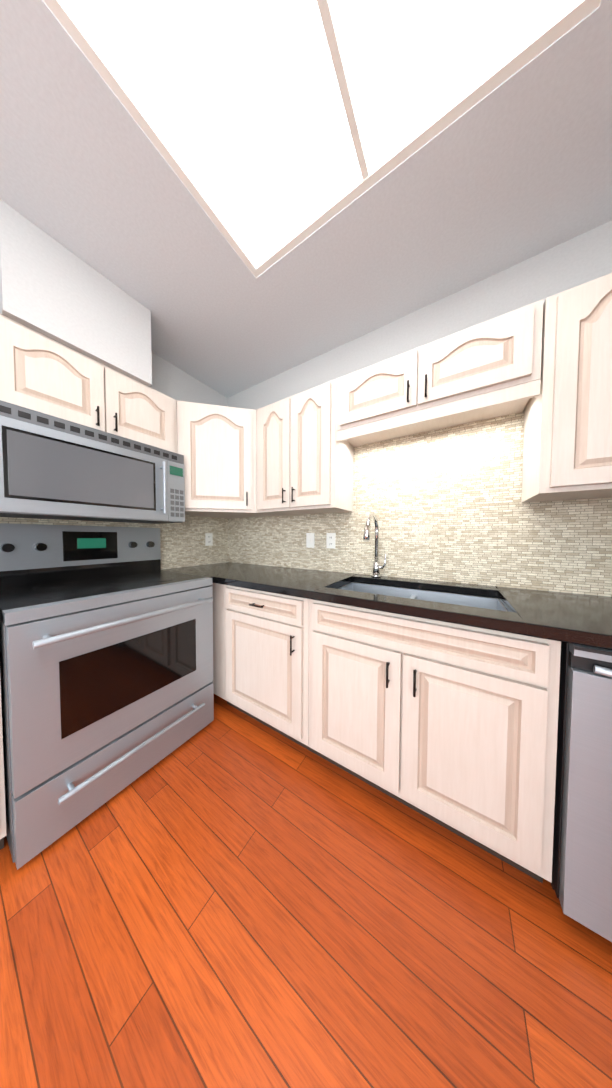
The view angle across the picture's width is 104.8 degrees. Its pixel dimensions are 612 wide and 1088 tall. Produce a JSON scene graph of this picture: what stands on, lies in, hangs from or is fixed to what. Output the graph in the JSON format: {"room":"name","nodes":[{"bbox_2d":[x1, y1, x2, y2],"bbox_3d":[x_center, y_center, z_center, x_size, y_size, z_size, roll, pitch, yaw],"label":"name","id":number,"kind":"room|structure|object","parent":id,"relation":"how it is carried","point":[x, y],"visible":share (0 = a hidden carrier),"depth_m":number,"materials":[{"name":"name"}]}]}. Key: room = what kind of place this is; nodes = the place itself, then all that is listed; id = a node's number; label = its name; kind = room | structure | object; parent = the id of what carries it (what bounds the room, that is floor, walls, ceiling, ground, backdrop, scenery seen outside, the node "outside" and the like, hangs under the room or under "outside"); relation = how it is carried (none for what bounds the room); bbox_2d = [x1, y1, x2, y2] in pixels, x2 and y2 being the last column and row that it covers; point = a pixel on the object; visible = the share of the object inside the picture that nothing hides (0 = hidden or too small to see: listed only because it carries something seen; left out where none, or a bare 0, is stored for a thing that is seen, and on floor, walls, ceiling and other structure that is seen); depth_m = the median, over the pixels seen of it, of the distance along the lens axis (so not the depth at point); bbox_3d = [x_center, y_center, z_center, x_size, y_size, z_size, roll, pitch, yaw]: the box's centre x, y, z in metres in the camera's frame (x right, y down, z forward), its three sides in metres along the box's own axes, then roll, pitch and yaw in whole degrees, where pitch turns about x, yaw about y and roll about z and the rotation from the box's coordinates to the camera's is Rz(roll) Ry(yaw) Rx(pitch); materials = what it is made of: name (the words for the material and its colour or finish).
{"room":"kitchen","nodes":[
{"label":"kitchen","id":0,"kind":"room"},
{"bbox_2d":[0,352,227,568],"bbox_3d":[-2.008,-0.127,0.566,0.132,2.556,4.400,1,2,32],"label":"wall","id":1,"kind":"structure","parent":0,"point":[182,544],"depth_m":1.98,"materials":[{"name":"tile"}]},
{"bbox_2d":[0,199,151,385],"bbox_3d":[-1.250,-1.204,1.304,0.345,0.442,0.570,1,2,32],"label":"soffit","id":2,"kind":"object","parent":1,"relation":"attached to","point":[52,288],"visible":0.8,"depth_m":1.14,"materials":[{"name":"paint"}]},
{"bbox_2d":[0,314,176,452],"bbox_3d":[-1.292,-0.599,1.230,0.348,0.758,1.110,1,2,32],"label":"upper cabinet","id":3,"kind":"object","parent":1,"relation":"attached to","point":[41,373],"visible":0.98,"depth_m":1.19,"materials":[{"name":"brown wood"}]},
{"bbox_2d":[0,400,184,523],"bbox_3d":[-1.169,-0.364,1.342,0.436,0.450,0.796,1,2,32],"label":"microwave","id":4,"kind":"object","parent":3,"relation":"attached to","point":[53,467],"visible":1,"depth_m":1.15,"materials":[{"name":"silver metal"}]},
{"bbox_2d":[205,533,212,545],"bbox_3d":[-0.901,-0.043,2.195,0.008,0.116,0.072,1,2,32],"label":"electrical outlet","id":5,"kind":"object","parent":1,"relation":"attached to","point":[208,539],"visible":1,"depth_m":2.19,"materials":[{"name":"white plastic"}]},
{"bbox_2d":[0,694,611,1087],"bbox_3d":[-0.433,1.246,-0.313,3.790,0.120,4.520,1,2,32],"label":"floor","id":6,"kind":"structure","parent":0,"point":[228,896],"depth_m":0.68,"materials":[{"name":"brown wood"}]},
{"bbox_2d":[0,683,5,849],"bbox_3d":[-1.384,0.709,0.851,0.648,0.872,0.304,1,2,32],"label":"base cabinet","id":7,"kind":"object","parent":6,"relation":"on","point":[2,814],"visible":1,"depth_m":0.84,"materials":[{"name":"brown wood"}]},
{"bbox_2d":[0,523,213,869],"bbox_3d":[-1.042,0.514,1.288,0.743,1.235,0.794,1,2,32],"label":"range","id":8,"kind":"object","parent":6,"relation":"on","point":[106,658],"visible":1,"depth_m":1.04,"materials":[{"name":"silver metal"}]},
{"bbox_2d":[209,583,220,696],"bbox_3d":[-0.658,0.675,1.972,0.683,0.872,0.595,1,2,32],"label":"base cabinet","id":9,"kind":"object","parent":6,"relation":"on","point":[216,681],"depth_m":1.58,"materials":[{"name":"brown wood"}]},
{"bbox_2d":[217,583,308,749],"bbox_3d":[-0.103,0.688,1.611,0.637,0.872,0.615,1,2,32],"label":"base cabinet","id":10,"kind":"object","parent":6,"relation":"on","point":[265,635],"depth_m":1.32,"materials":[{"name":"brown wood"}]},
{"bbox_2d":[161,569,212,579],"bbox_3d":[-0.859,0.226,1.658,0.660,0.040,0.026,1,2,32],"label":"countertop","id":11,"kind":"structure","parent":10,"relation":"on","point":[190,572],"depth_m":1.69,"materials":[{"name":"black stone"}]},
{"bbox_2d":[309,582,560,882],"bbox_3d":[0.543,0.704,1.204,0.890,0.872,0.615,1,2,32],"label":"base cabinet","id":12,"kind":"object","parent":6,"relation":"on","point":[452,727],"depth_m":0.86,"materials":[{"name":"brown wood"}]},
{"bbox_2d":[165,562,611,649],"bbox_3d":[0.532,0.247,1.182,3.522,0.040,0.649,1,2,32],"label":"countertop","id":13,"kind":"structure","parent":12,"relation":"on","point":[581,619],"depth_m":0.99,"materials":[{"name":"black stone"}]},
{"bbox_2d":[363,513,386,577],"bbox_3d":[0.422,0.014,1.442,0.097,0.407,0.264,1,2,32],"label":"faucet","id":14,"kind":"object","parent":13,"relation":"on","point":[377,566],"visible":1,"depth_m":1.52,"materials":[{"name":"silver metal"}]},
{"bbox_2d":[339,583,505,610],"bbox_3d":[0.522,0.372,1.199,0.754,0.208,0.394,1,2,32],"label":"sink basin","id":15,"kind":"object","parent":13,"relation":"in","point":[475,601],"visible":0.1,"depth_m":1.31,"materials":[{"name":"silver metal"}]},
{"bbox_2d":[551,642,611,941],"bbox_3d":[1.180,0.722,0.766,0.630,0.870,0.649,1,2,32],"label":"dishwasher","id":16,"kind":"object","parent":6,"relation":"on","point":[581,884],"visible":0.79,"depth_m":0.67,"materials":[{"name":"silver metal"}]},
{"bbox_2d":[0,0,611,397],"bbox_3d":[-0.423,-1.478,-0.402,3.790,0.220,4.520,1,2,32],"label":"ceiling","id":17,"kind":"structure","parent":0,"point":[513,169],"depth_m":0.99,"materials":[{"name":"paint"}]},
{"bbox_2d":[43,0,600,276],"bbox_3d":[-0.077,-1.413,0.422,1.220,0.030,1.220,1,2,32],"label":"ceiling light panel","id":18,"kind":"object","parent":17,"relation":"attached to","point":[275,131],"visible":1,"depth_m":0.73,"materials":[{"name":"white plastic"}]},
{"bbox_2d":[227,220,611,596],"bbox_3d":[0.744,-0.147,1.504,3.790,2.556,0.120,1,2,32],"label":"wall","id":19,"kind":"structure","parent":0,"point":[585,257],"depth_m":1.32,"materials":[{"name":"paint"}]},
{"bbox_2d":[176,401,255,518],"bbox_3d":[-0.678,-0.619,1.900,0.671,0.758,0.672,1,2,32],"label":"upper cabinet","id":20,"kind":"object","parent":19,"relation":"attached to","point":[214,441],"depth_m":1.68,"materials":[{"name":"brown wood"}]},
{"bbox_2d":[252,379,353,516],"bbox_3d":[-0.023,-0.610,1.699,0.646,0.758,0.315,1,2,32],"label":"upper cabinet","id":21,"kind":"object","parent":19,"relation":"attached to","point":[303,466],"depth_m":1.54,"materials":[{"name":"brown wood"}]},
{"bbox_2d":[228,410,611,596],"bbox_3d":[0.709,-0.255,1.444,3.550,0.946,0.010,1,2,32],"label":"backsplash","id":22,"kind":"structure","parent":19,"relation":"attached to","point":[445,504],"depth_m":1.35,"materials":[{"name":"tile"}]},
{"bbox_2d":[306,533,314,547],"bbox_3d":[0.033,-0.029,1.862,0.072,0.116,0.013,1,2,32],"label":"outlet","id":23,"kind":"object","parent":22,"relation":"attached to","point":[310,540],"visible":1,"depth_m":1.86,"materials":[{"name":"white plastic"}]},
{"bbox_2d":[326,533,335,548],"bbox_3d":[0.186,-0.025,1.768,0.072,0.116,0.008,1,2,32],"label":"electrical outlet","id":24,"kind":"object","parent":22,"relation":"attached to","point":[330,539],"visible":1,"depth_m":1.76,"materials":[{"name":"white plastic"}]},
{"bbox_2d":[336,296,551,448],"bbox_3d":[0.629,-0.820,1.282,0.887,0.305,0.315,1,2,32],"label":"upper cabinet","id":25,"kind":"object","parent":19,"relation":"attached to","point":[546,366],"depth_m":1.10,"materials":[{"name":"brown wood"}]},
{"bbox_2d":[521,273,611,502],"bbox_3d":[1.276,-0.578,0.882,0.632,0.758,0.315,1,2,32],"label":"upper cabinet","id":26,"kind":"object","parent":19,"relation":"attached to","point":[567,439],"depth_m":0.88,"materials":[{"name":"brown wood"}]}
]}

